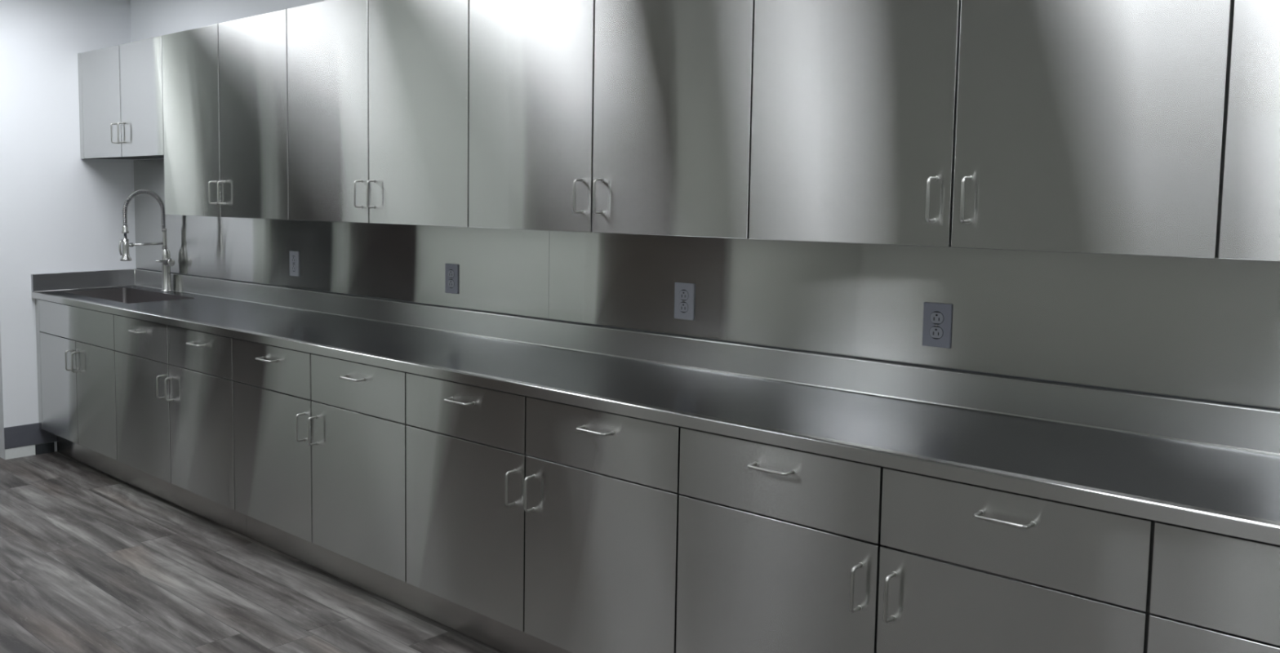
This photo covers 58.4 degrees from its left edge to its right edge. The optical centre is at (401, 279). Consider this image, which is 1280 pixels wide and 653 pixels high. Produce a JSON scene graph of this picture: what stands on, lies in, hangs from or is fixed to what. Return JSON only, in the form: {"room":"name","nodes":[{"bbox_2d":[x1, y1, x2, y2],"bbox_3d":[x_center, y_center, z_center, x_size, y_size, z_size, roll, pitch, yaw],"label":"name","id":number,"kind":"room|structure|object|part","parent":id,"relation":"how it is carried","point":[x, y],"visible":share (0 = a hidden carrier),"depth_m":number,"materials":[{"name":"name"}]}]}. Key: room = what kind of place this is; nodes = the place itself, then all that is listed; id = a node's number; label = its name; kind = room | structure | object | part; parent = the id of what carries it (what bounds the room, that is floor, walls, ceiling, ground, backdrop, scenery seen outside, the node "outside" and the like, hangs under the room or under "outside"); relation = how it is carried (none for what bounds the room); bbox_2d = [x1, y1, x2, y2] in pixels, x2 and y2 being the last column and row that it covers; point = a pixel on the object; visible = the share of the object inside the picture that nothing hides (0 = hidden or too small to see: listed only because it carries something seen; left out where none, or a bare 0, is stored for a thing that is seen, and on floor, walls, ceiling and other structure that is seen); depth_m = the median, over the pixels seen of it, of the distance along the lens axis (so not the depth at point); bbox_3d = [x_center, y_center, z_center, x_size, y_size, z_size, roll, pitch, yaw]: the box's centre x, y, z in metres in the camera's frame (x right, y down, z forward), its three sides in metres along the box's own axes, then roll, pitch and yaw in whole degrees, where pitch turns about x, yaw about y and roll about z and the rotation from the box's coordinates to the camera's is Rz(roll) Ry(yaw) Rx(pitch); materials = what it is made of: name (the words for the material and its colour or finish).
{"room":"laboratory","nodes":[
{"label":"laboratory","id":0,"kind":"room"},
{"bbox_2d":[0,0,136,459],"bbox_3d":[-3.499,-0.505,8.239,0.930,2.600,5.200,-4,6,-40],"label":"wall","id":1,"kind":"structure","parent":0,"point":[60,211],"depth_m":6.11,"materials":[{"name":"white paint"}]},
{"bbox_2d":[4,444,35,459],"bbox_3d":[-2.110,0.953,6.122,0.170,0.056,0.005,-4,6,-40],"label":"trim","id":2,"kind":"structure","parent":1,"relation":"attached to","point":[28,451],"depth_m":6.12,"materials":[{"name":"white paint"}]},
{"bbox_2d":[4,422,57,448],"bbox_3d":[-1.865,0.846,6.319,0.810,0.120,0.006,-4,6,-40],"label":"baseboard","id":3,"kind":"structure","parent":1,"relation":"attached to","point":[20,436],"depth_m":6.13,"materials":[{"name":"grey plastic"}]},
{"bbox_2d":[35,441,54,454],"bbox_3d":[-2.002,0.945,6.213,0.108,0.056,0.005,-4,6,-40],"label":"trim","id":4,"kind":"structure","parent":1,"relation":"attached to","point":[48,447],"depth_m":6.21,"materials":[{"name":"black rubber"}]},
{"bbox_2d":[130,0,325,159],"bbox_3d":[1.451,-0.059,3.013,0.120,2.600,9.200,-4,6,-40],"label":"wall","id":5,"kind":"structure","parent":0,"point":[149,19],"depth_m":5.88,"materials":[{"name":"white paint"}]},
{"bbox_2d":[77,35,164,159],"bbox_3d":[-1.388,-0.951,5.932,0.364,0.587,0.975,-4,6,-40],"label":"upper cabinet","id":6,"kind":"object","parent":5,"relation":"attached to","point":[121,104],"visible":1,"depth_m":5.80,"materials":[{"name":"metal"}]},
{"bbox_3d":[-1.623,-0.957,6.005,0.019,0.583,0.467,-4,6,-40],"label":"door","id":7,"kind":"part","parent":6,"relation":"part of","materials":[{"name":"metal"}]},
{"bbox_3d":[-1.518,-0.776,5.850,0.040,0.111,0.012,-4,6,-40],"label":"handle","id":8,"kind":"part","parent":6,"relation":"part of","materials":[{"name":"silver metal"}]},
{"bbox_3d":[-1.468,-0.770,5.790,0.040,0.111,0.012,-4,6,-40],"label":"handle","id":9,"kind":"part","parent":6,"relation":"part of","materials":[{"name":"silver metal"}]},
{"bbox_3d":[-1.323,-0.926,5.650,0.019,0.583,0.454,-4,6,-40],"label":"door","id":10,"kind":"part","parent":6,"relation":"part of","materials":[{"name":"metal"}]},
{"bbox_2d":[161,8,288,219],"bbox_3d":[-0.723,-0.737,5.158,0.364,0.880,1.088,-4,6,-40],"label":"upper cabinet","id":11,"kind":"object","parent":5,"relation":"attached to","point":[224,84],"visible":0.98,"depth_m":5.01,"materials":[{"name":"metal"}]},
{"bbox_3d":[-1.002,-0.747,5.284,0.019,0.879,0.532,-4,6,-40],"label":"door","id":12,"kind":"part","parent":11,"relation":"part of","materials":[{"name":"metal"}]},
{"bbox_3d":[-0.876,-0.404,5.118,0.040,0.111,0.012,-4,6,-40],"label":"handle","id":13,"kind":"part","parent":11,"relation":"part of","materials":[{"name":"silver metal"}]},
{"bbox_3d":[-0.825,-0.399,5.058,0.040,0.111,0.012,-4,6,-40],"label":"handle","id":14,"kind":"part","parent":11,"relation":"part of","materials":[{"name":"silver metal"}]},
{"bbox_3d":[-0.651,-0.711,4.869,0.019,0.879,0.547,-4,6,-40],"label":"door","id":15,"kind":"part","parent":11,"relation":"part of","materials":[{"name":"metal"}]},
{"bbox_2d":[133,159,549,318],"bbox_3d":[-0.513,-0.271,5.237,0.003,0.646,3.248,-4,6,-40],"label":"panel","id":16,"kind":"object","parent":5,"relation":"attached to","point":[500,270],"visible":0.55,"depth_m":4.87,"materials":[{"name":"metal"}]},
{"bbox_2d":[289,250,298,276],"bbox_3d":[-0.509,-0.077,5.242,0.008,0.118,0.074,-4,6,-40],"label":"power outlet","id":17,"kind":"object","parent":16,"relation":"attached to","point":[294,255],"visible":1,"depth_m":5.24,"materials":[{"name":"grey plastic"}]},
{"bbox_2d":[291,264,295,271],"bbox_3d":[-0.511,-0.058,5.242,0.002,0.028,0.034,-4,6,-40],"label":"receptacle","id":18,"kind":"object","parent":17,"relation":"attached to","point":[293,266],"depth_m":5.24,"materials":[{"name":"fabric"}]},
{"bbox_2d":[291,256,295,262],"bbox_3d":[-0.511,-0.096,5.239,0.002,0.028,0.034,-4,6,-40],"label":"receptacle","id":19,"kind":"object","parent":17,"relation":"attached to","point":[293,258],"depth_m":5.24,"materials":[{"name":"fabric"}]},
{"bbox_2d":[444,263,457,293],"bbox_3d":[0.198,-0.005,4.406,0.008,0.118,0.074,-4,6,-40],"label":"power outlet","id":20,"kind":"object","parent":16,"relation":"attached to","point":[451,269],"visible":1,"depth_m":4.40,"materials":[{"name":"grey plastic"}]},
{"bbox_2d":[448,280,453,287],"bbox_3d":[0.196,0.015,4.406,0.002,0.028,0.034,-4,6,-40],"label":"receptacle","id":21,"kind":"object","parent":20,"relation":"attached to","point":[451,282],"depth_m":4.40,"materials":[{"name":"plastic"}]},
{"bbox_2d":[448,270,453,277],"bbox_3d":[0.196,-0.024,4.403,0.002,0.028,0.034,-4,6,-40],"label":"receptacle","id":22,"kind":"object","parent":20,"relation":"attached to","point":[451,273],"depth_m":4.40,"materials":[{"name":"plastic"}]},
{"bbox_2d":[286,0,469,226],"bbox_3d":[-0.017,-0.665,4.324,0.364,0.880,1.101,-4,6,-40],"label":"upper cabinet","id":23,"kind":"object","parent":5,"relation":"attached to","point":[378,91],"visible":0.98,"depth_m":4.18,"materials":[{"name":"metal"}]},
{"bbox_3d":[-0.297,-0.675,4.450,0.019,0.879,0.541,-4,6,-40],"label":"door","id":24,"kind":"part","parent":23,"relation":"part of","materials":[{"name":"metal"}]},
{"bbox_3d":[-0.168,-0.333,4.281,0.040,0.111,0.012,-4,6,-40],"label":"handle","id":25,"kind":"part","parent":23,"relation":"part of","materials":[{"name":"silver metal"}]},
{"bbox_3d":[-0.117,-0.327,4.221,0.040,0.111,0.012,-4,6,-40],"label":"handle","id":26,"kind":"part","parent":23,"relation":"part of","materials":[{"name":"silver metal"}]},
{"bbox_3d":[0.058,-0.639,4.031,0.019,0.879,0.550,-4,6,-40],"label":"door","id":27,"kind":"part","parent":23,"relation":"part of","materials":[{"name":"metal"}]},
{"bbox_2d":[468,0,755,239],"bbox_3d":[0.694,-0.594,3.484,0.364,0.880,1.102,-4,6,-40],"label":"upper cabinet","id":28,"kind":"object","parent":5,"relation":"attached to","point":[628,117],"visible":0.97,"depth_m":3.34,"materials":[{"name":"metal"}]},
{"bbox_3d":[0.415,-0.603,3.608,0.019,0.879,0.548,-4,6,-40],"label":"door","id":29,"kind":"part","parent":28,"relation":"part of","materials":[{"name":"metal"}]},
{"bbox_3d":[0.546,-0.260,3.436,0.040,0.111,0.012,-4,6,-40],"label":"handle","id":30,"kind":"part","parent":28,"relation":"part of","materials":[{"name":"silver metal"}]},
{"bbox_3d":[0.597,-0.255,3.376,0.040,0.111,0.012,-4,6,-40],"label":"handle","id":31,"kind":"part","parent":28,"relation":"part of","materials":[{"name":"silver metal"}]},
{"bbox_3d":[0.771,-0.568,3.188,0.019,0.879,0.544,-4,6,-40],"label":"door","id":32,"kind":"part","parent":28,"relation":"part of","materials":[{"name":"metal"}]},
{"bbox_2d":[548,231,1279,408],"bbox_3d":[1.555,0.079,2.806,0.003,0.362,3.165,-4,6,-40],"label":"panel","id":33,"kind":"object","parent":5,"relation":"attached to","point":[1200,328],"visible":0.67,"depth_m":2.89,"materials":[{"name":"metal"}]},
{"bbox_2d":[674,282,694,319],"bbox_3d":[0.909,0.069,3.565,0.008,0.118,0.074,-4,6,-40],"label":"power outlet","id":34,"kind":"object","parent":33,"relation":"attached to","point":[684,293],"visible":1,"depth_m":3.56,"materials":[{"name":"grey plastic"}]},
{"bbox_2d":[679,302,688,311],"bbox_3d":[0.907,0.088,3.565,0.002,0.028,0.034,-4,6,-40],"label":"receptacle","id":35,"kind":"object","parent":34,"relation":"attached to","point":[683,307],"depth_m":3.56,"materials":[{"name":"plastic"}]},
{"bbox_2d":[679,290,688,299],"bbox_3d":[0.907,0.049,3.562,0.002,0.028,0.034,-4,6,-40],"label":"receptacle","id":36,"kind":"object","parent":34,"relation":"attached to","point":[683,295],"depth_m":3.56,"materials":[{"name":"plastic"}]},
{"bbox_2d":[922,302,951,348],"bbox_3d":[1.427,0.121,2.953,0.008,0.118,0.074,-4,6,-40],"label":"power outlet","id":37,"kind":"object","parent":33,"relation":"attached to","point":[937,317],"visible":1,"depth_m":2.95,"materials":[{"name":"grey plastic"}]},
{"bbox_2d":[929,327,942,337],"bbox_3d":[1.425,0.140,2.953,0.002,0.028,0.034,-4,6,-40],"label":"receptacle","id":38,"kind":"object","parent":37,"relation":"attached to","point":[935,332],"depth_m":2.95,"materials":[{"name":"plastic"}]},
{"bbox_2d":[929,312,943,323],"bbox_3d":[1.425,0.102,2.949,0.002,0.028,0.034,-4,6,-40],"label":"receptacle","id":39,"kind":"object","parent":37,"relation":"attached to","point":[935,317],"depth_m":2.95,"materials":[{"name":"plastic"}]},
{"bbox_2d":[748,0,1234,258],"bbox_3d":[1.390,-0.523,2.661,0.364,0.880,1.056,-4,6,-40],"label":"upper cabinet","id":40,"kind":"object","parent":5,"relation":"attached to","point":[1096,126],"visible":1,"depth_m":2.51,"materials":[{"name":"metal"}]},
{"bbox_3d":[1.121,-0.532,2.774,0.019,0.879,0.532,-4,6,-40],"label":"door","id":41,"kind":"part","parent":40,"relation":"part of","materials":[{"name":"metal"}]},
{"bbox_3d":[1.247,-0.190,2.608,0.040,0.111,0.012,-4,6,-40],"label":"handle","id":42,"kind":"part","parent":40,"relation":"part of","materials":[{"name":"silver metal"}]},
{"bbox_3d":[1.298,-0.184,2.548,0.040,0.111,0.012,-4,6,-40],"label":"handle","id":43,"kind":"part","parent":40,"relation":"part of","materials":[{"name":"silver metal"}]},
{"bbox_3d":[1.462,-0.498,2.371,0.019,0.879,0.514,-4,6,-40],"label":"door","id":44,"kind":"part","parent":40,"relation":"part of","materials":[{"name":"metal"}]},
{"bbox_2d":[1217,0,1279,261],"bbox_3d":[2.083,-0.453,1.842,0.364,0.880,1.092,-4,6,-40],"label":"upper cabinet","id":45,"kind":"object","parent":5,"relation":"attached to","point":[1250,228],"visible":1,"depth_m":2.15,"materials":[{"name":"metal"}]},
{"bbox_2d":[0,451,503,652],"bbox_3d":[-2.325,1.254,3.344,5.620,0.060,14.400,-4,6,-40],"label":"floor","id":46,"kind":"structure","parent":0,"point":[92,561],"depth_m":4.15,"materials":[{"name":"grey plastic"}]},
{"bbox_2d":[35,298,117,460],"bbox_3d":[-1.496,0.479,5.966,0.652,0.731,0.972,-4,6,-40],"label":"base cabinet","id":47,"kind":"object","parent":46,"relation":"on","point":[76,358],"visible":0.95,"depth_m":5.74,"materials":[{"name":"metal"}]},
{"bbox_3d":[-1.836,0.573,5.949,0.019,0.545,0.467,-4,6,-40],"label":"door","id":48,"kind":"part","parent":47,"relation":"part of","materials":[{"name":"metal"}]},
{"bbox_3d":[-1.733,0.420,5.766,0.040,0.111,0.012,-4,6,-40],"label":"handle","id":49,"kind":"part","parent":47,"relation":"part of","materials":[{"name":"silver metal"}]},
{"bbox_3d":[-1.682,0.425,5.707,0.040,0.111,0.012,-4,6,-40],"label":"handle","id":50,"kind":"part","parent":47,"relation":"part of","materials":[{"name":"silver metal"}]},
{"bbox_3d":[-1.539,0.603,5.598,0.019,0.545,0.445,-4,6,-40],"label":"door","id":51,"kind":"part","parent":47,"relation":"part of","materials":[{"name":"metal"}]},
{"bbox_2d":[57,435,246,536],"bbox_3d":[-1.295,0.960,5.470,0.012,0.140,1.980,-4,6,-40],"label":"toe kick","id":52,"kind":"object","parent":46,"relation":"on","point":[229,518],"visible":0.56,"depth_m":5.32,"materials":[{"name":"metal"}]},
{"bbox_2d":[113,314,235,510],"bbox_3d":[-0.830,0.546,5.179,0.652,0.731,1.092,-4,6,-40],"label":"base cabinet","id":53,"kind":"object","parent":46,"relation":"on","point":[174,385],"visible":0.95,"depth_m":4.94,"materials":[{"name":"metal"}]},
{"bbox_3d":[-1.238,0.240,5.161,0.040,0.011,0.112,-4,6,-40],"label":"handle","id":54,"kind":"part","parent":53,"relation":"part of","materials":[{"name":"silver metal"}]},
{"bbox_3d":[-1.218,0.273,5.187,0.019,0.175,0.540,-4,6,-40],"label":"drawer","id":55,"kind":"part","parent":53,"relation":"part of","materials":[{"name":"metal"}]},
{"bbox_3d":[-1.218,0.635,5.218,0.019,0.545,0.540,-4,6,-40],"label":"door","id":56,"kind":"part","parent":53,"relation":"part of","materials":[{"name":"metal"}]},
{"bbox_3d":[-1.091,0.484,5.007,0.040,0.111,0.012,-4,6,-40],"label":"handle","id":57,"kind":"part","parent":53,"relation":"part of","materials":[{"name":"silver metal"}]},
{"bbox_3d":[-1.040,0.489,4.948,0.040,0.111,0.012,-4,6,-40],"label":"handle","id":58,"kind":"part","parent":53,"relation":"part of","materials":[{"name":"silver metal"}]},
{"bbox_3d":[-0.886,0.276,4.744,0.040,0.011,0.112,-4,6,-40],"label":"handle","id":59,"kind":"part","parent":53,"relation":"part of","materials":[{"name":"silver metal"}]},
{"bbox_3d":[-0.866,0.308,4.770,0.019,0.175,0.543,-4,6,-40],"label":"drawer","id":60,"kind":"part","parent":53,"relation":"part of","materials":[{"name":"metal"}]},
{"bbox_3d":[-0.865,0.671,4.802,0.019,0.545,0.543,-4,6,-40],"label":"door","id":61,"kind":"part","parent":53,"relation":"part of","materials":[{"name":"metal"}]},
{"bbox_2d":[232,337,408,582],"bbox_3d":[-0.123,0.618,4.343,0.652,0.731,1.100,-4,6,-40],"label":"base cabinet","id":62,"kind":"object","parent":46,"relation":"on","point":[320,456],"visible":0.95,"depth_m":4.09,"materials":[{"name":"metal"}]},
{"bbox_3d":[-0.531,0.312,4.325,0.040,0.011,0.112,-4,6,-40],"label":"handle","id":63,"kind":"part","parent":62,"relation":"part of","materials":[{"name":"silver metal"}]},
{"bbox_3d":[-0.511,0.344,4.351,0.019,0.175,0.548,-4,6,-40],"label":"drawer","id":64,"kind":"part","parent":62,"relation":"part of","materials":[{"name":"metal"}]},
{"bbox_3d":[-0.511,0.707,4.383,0.019,0.545,0.548,-4,6,-40],"label":"door","id":65,"kind":"part","parent":62,"relation":"part of","materials":[{"name":"metal"}]},
{"bbox_3d":[-0.382,0.556,4.169,0.040,0.111,0.012,-4,6,-40],"label":"handle","id":66,"kind":"part","parent":62,"relation":"part of","materials":[{"name":"silver metal"}]},
{"bbox_3d":[-0.331,0.561,4.109,0.040,0.111,0.012,-4,6,-40],"label":"handle","id":67,"kind":"part","parent":62,"relation":"part of","materials":[{"name":"silver metal"}]},
{"bbox_3d":[-0.176,0.348,3.906,0.040,0.011,0.112,-4,6,-40],"label":"handle","id":68,"kind":"part","parent":62,"relation":"part of","materials":[{"name":"silver metal"}]},
{"bbox_3d":[-0.157,0.380,3.932,0.019,0.175,0.543,-4,6,-40],"label":"drawer","id":69,"kind":"part","parent":62,"relation":"part of","materials":[{"name":"metal"}]},
{"bbox_3d":[-0.156,0.743,3.963,0.019,0.545,0.543,-4,6,-40],"label":"door","id":70,"kind":"part","parent":62,"relation":"part of","materials":[{"name":"metal"}]},
{"bbox_2d":[246,515,571,652],"bbox_3d":[0.761,1.168,3.038,0.012,0.140,4.400,-4,6,-40],"label":"toe kick","id":71,"kind":"object","parent":46,"relation":"on","point":[504,638],"visible":0.55,"depth_m":3.93,"materials":[{"name":"metal"}]},
{"bbox_2d":[405,373,682,652],"bbox_3d":[0.586,0.689,3.506,0.652,0.731,1.098,-4,6,-40],"label":"base cabinet","id":72,"kind":"object","parent":46,"relation":"on","point":[555,523],"visible":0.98,"depth_m":3.25,"materials":[{"name":"metal"}]},
{"bbox_3d":[0.178,0.383,3.487,0.040,0.011,0.112,-4,6,-40],"label":"handle","id":73,"kind":"part","parent":72,"relation":"part of","materials":[{"name":"silver metal"}]},
{"bbox_3d":[0.198,0.778,3.545,0.019,0.545,0.546,-4,6,-40],"label":"door","id":74,"kind":"part","parent":72,"relation":"part of","materials":[{"name":"metal"}]},
{"bbox_3d":[0.197,0.416,3.513,0.019,0.175,0.546,-4,6,-40],"label":"drawer","id":75,"kind":"part","parent":72,"relation":"part of","materials":[{"name":"metal"}]},
{"bbox_3d":[0.327,0.627,3.331,0.040,0.111,0.012,-4,6,-40],"label":"handle","id":76,"kind":"part","parent":72,"relation":"part of","materials":[{"name":"silver metal"}]},
{"bbox_3d":[0.377,0.633,3.272,0.040,0.111,0.012,-4,6,-40],"label":"handle","id":77,"kind":"part","parent":72,"relation":"part of","materials":[{"name":"silver metal"}]},
{"bbox_3d":[0.532,0.419,3.068,0.040,0.011,0.112,-4,6,-40],"label":"handle","id":78,"kind":"part","parent":72,"relation":"part of","materials":[{"name":"silver metal"}]},
{"bbox_3d":[0.552,0.814,3.126,0.019,0.545,0.542,-4,6,-40],"label":"door","id":79,"kind":"part","parent":72,"relation":"part of","materials":[{"name":"metal"}]},
{"bbox_3d":[0.551,0.452,3.094,0.019,0.175,0.542,-4,6,-40],"label":"drawer","id":80,"kind":"part","parent":72,"relation":"part of","materials":[{"name":"metal"}]},
{"bbox_2d":[31,268,1279,545],"bbox_3d":[0.266,0.225,3.862,0.630,0.130,6.416,-4,6,-40],"label":"countertop","id":81,"kind":"structure","parent":72,"relation":"on","point":[1212,467],"depth_m":2.94,"materials":[{"name":"metal"}]},
{"bbox_2d":[62,287,195,303],"bbox_3d":[-1.469,0.205,5.934,0.381,0.250,0.808,-4,6,-40],"label":"sink","id":82,"kind":"object","parent":81,"relation":"in","point":[124,295],"visible":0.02,"depth_m":6.24,"materials":[{"name":"metal"}]},
{"bbox_2d":[119,189,174,291],"bbox_3d":[-1.384,-0.210,6.004,0.306,0.564,0.101,-4,6,-40],"label":"faucet","id":83,"kind":"object","parent":81,"relation":"on","point":[166,261],"visible":0.98,"depth_m":6.04,"materials":[{"name":"silver metal"}]},
{"bbox_3d":[-1.390,-0.194,6.022,0.208,0.022,0.022,-4,6,-40],"label":"support arm","id":84,"kind":"part","parent":83,"relation":"part of","materials":[{"name":"silver metal"}]},
{"bbox_3d":[-1.300,-0.098,6.040,0.088,0.022,0.020,-3,6,-34],"label":"lever","id":85,"kind":"part","parent":83,"relation":"part of","materials":[{"name":"silver metal"}]},
{"bbox_2d":[137,267,1279,410],"bbox_3d":[0.511,0.141,4.047,0.006,0.004,6.394,-4,6,-40],"label":"bead","id":86,"kind":"object","parent":81,"relation":"on","point":[940,367],"visible":1,"depth_m":3.17},
{"bbox_2d":[675,426,1156,652],"bbox_3d":[1.281,0.759,2.684,0.652,0.731,1.056,-4,6,-40],"label":"base cabinet","id":87,"kind":"object","parent":46,"relation":"on","point":[781,549],"visible":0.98,"depth_m":2.47,"materials":[{"name":"metal"}]},
{"bbox_3d":[0.882,0.455,2.655,0.040,0.011,0.112,-4,6,-40],"label":"handle","id":88,"kind":"part","parent":87,"relation":"part of","materials":[{"name":"silver metal"}]},
{"bbox_3d":[0.902,0.849,2.712,0.019,0.545,0.533,-4,6,-40],"label":"door","id":89,"kind":"part","parent":87,"relation":"part of","materials":[{"name":"metal"}]},
{"bbox_3d":[0.901,0.487,2.680,0.019,0.175,0.533,-4,6,-40],"label":"drawer","id":90,"kind":"part","parent":87,"relation":"part of","materials":[{"name":"metal"}]},
{"bbox_3d":[1.027,0.698,2.504,0.040,0.111,0.012,-4,6,-40],"label":"handle","id":91,"kind":"part","parent":87,"relation":"part of","materials":[{"name":"silver metal"}]},
{"bbox_3d":[1.077,0.703,2.444,0.040,0.111,0.012,-4,6,-40],"label":"handle","id":92,"kind":"part","parent":87,"relation":"part of","materials":[{"name":"silver metal"}]},
{"bbox_3d":[1.223,0.489,2.252,0.040,0.011,0.112,-4,6,-40],"label":"handle","id":93,"kind":"part","parent":87,"relation":"part of","materials":[{"name":"silver metal"}]},
{"bbox_3d":[1.243,0.884,2.309,0.019,0.545,0.514,-4,6,-40],"label":"door","id":94,"kind":"part","parent":87,"relation":"part of","materials":[{"name":"metal"}]},
{"bbox_3d":[1.242,0.521,2.278,0.019,0.175,0.514,-4,6,-40],"label":"drawer","id":95,"kind":"part","parent":87,"relation":"part of","materials":[{"name":"metal"}]},
{"bbox_2d":[1146,521,1279,652],"bbox_3d":[1.974,0.830,1.865,0.652,0.731,1.092,-4,6,-40],"label":"base cabinet","id":96,"kind":"object","parent":46,"relation":"on","point":[1211,592],"visible":0.77,"depth_m":2.00,"materials":[{"name":"metal"}]},
{"bbox_3d":[1.586,0.918,1.903,0.019,0.545,0.541,-4,6,-40],"label":"door","id":97,"kind":"part","parent":96,"relation":"part of","materials":[{"name":"metal"}]}
]}

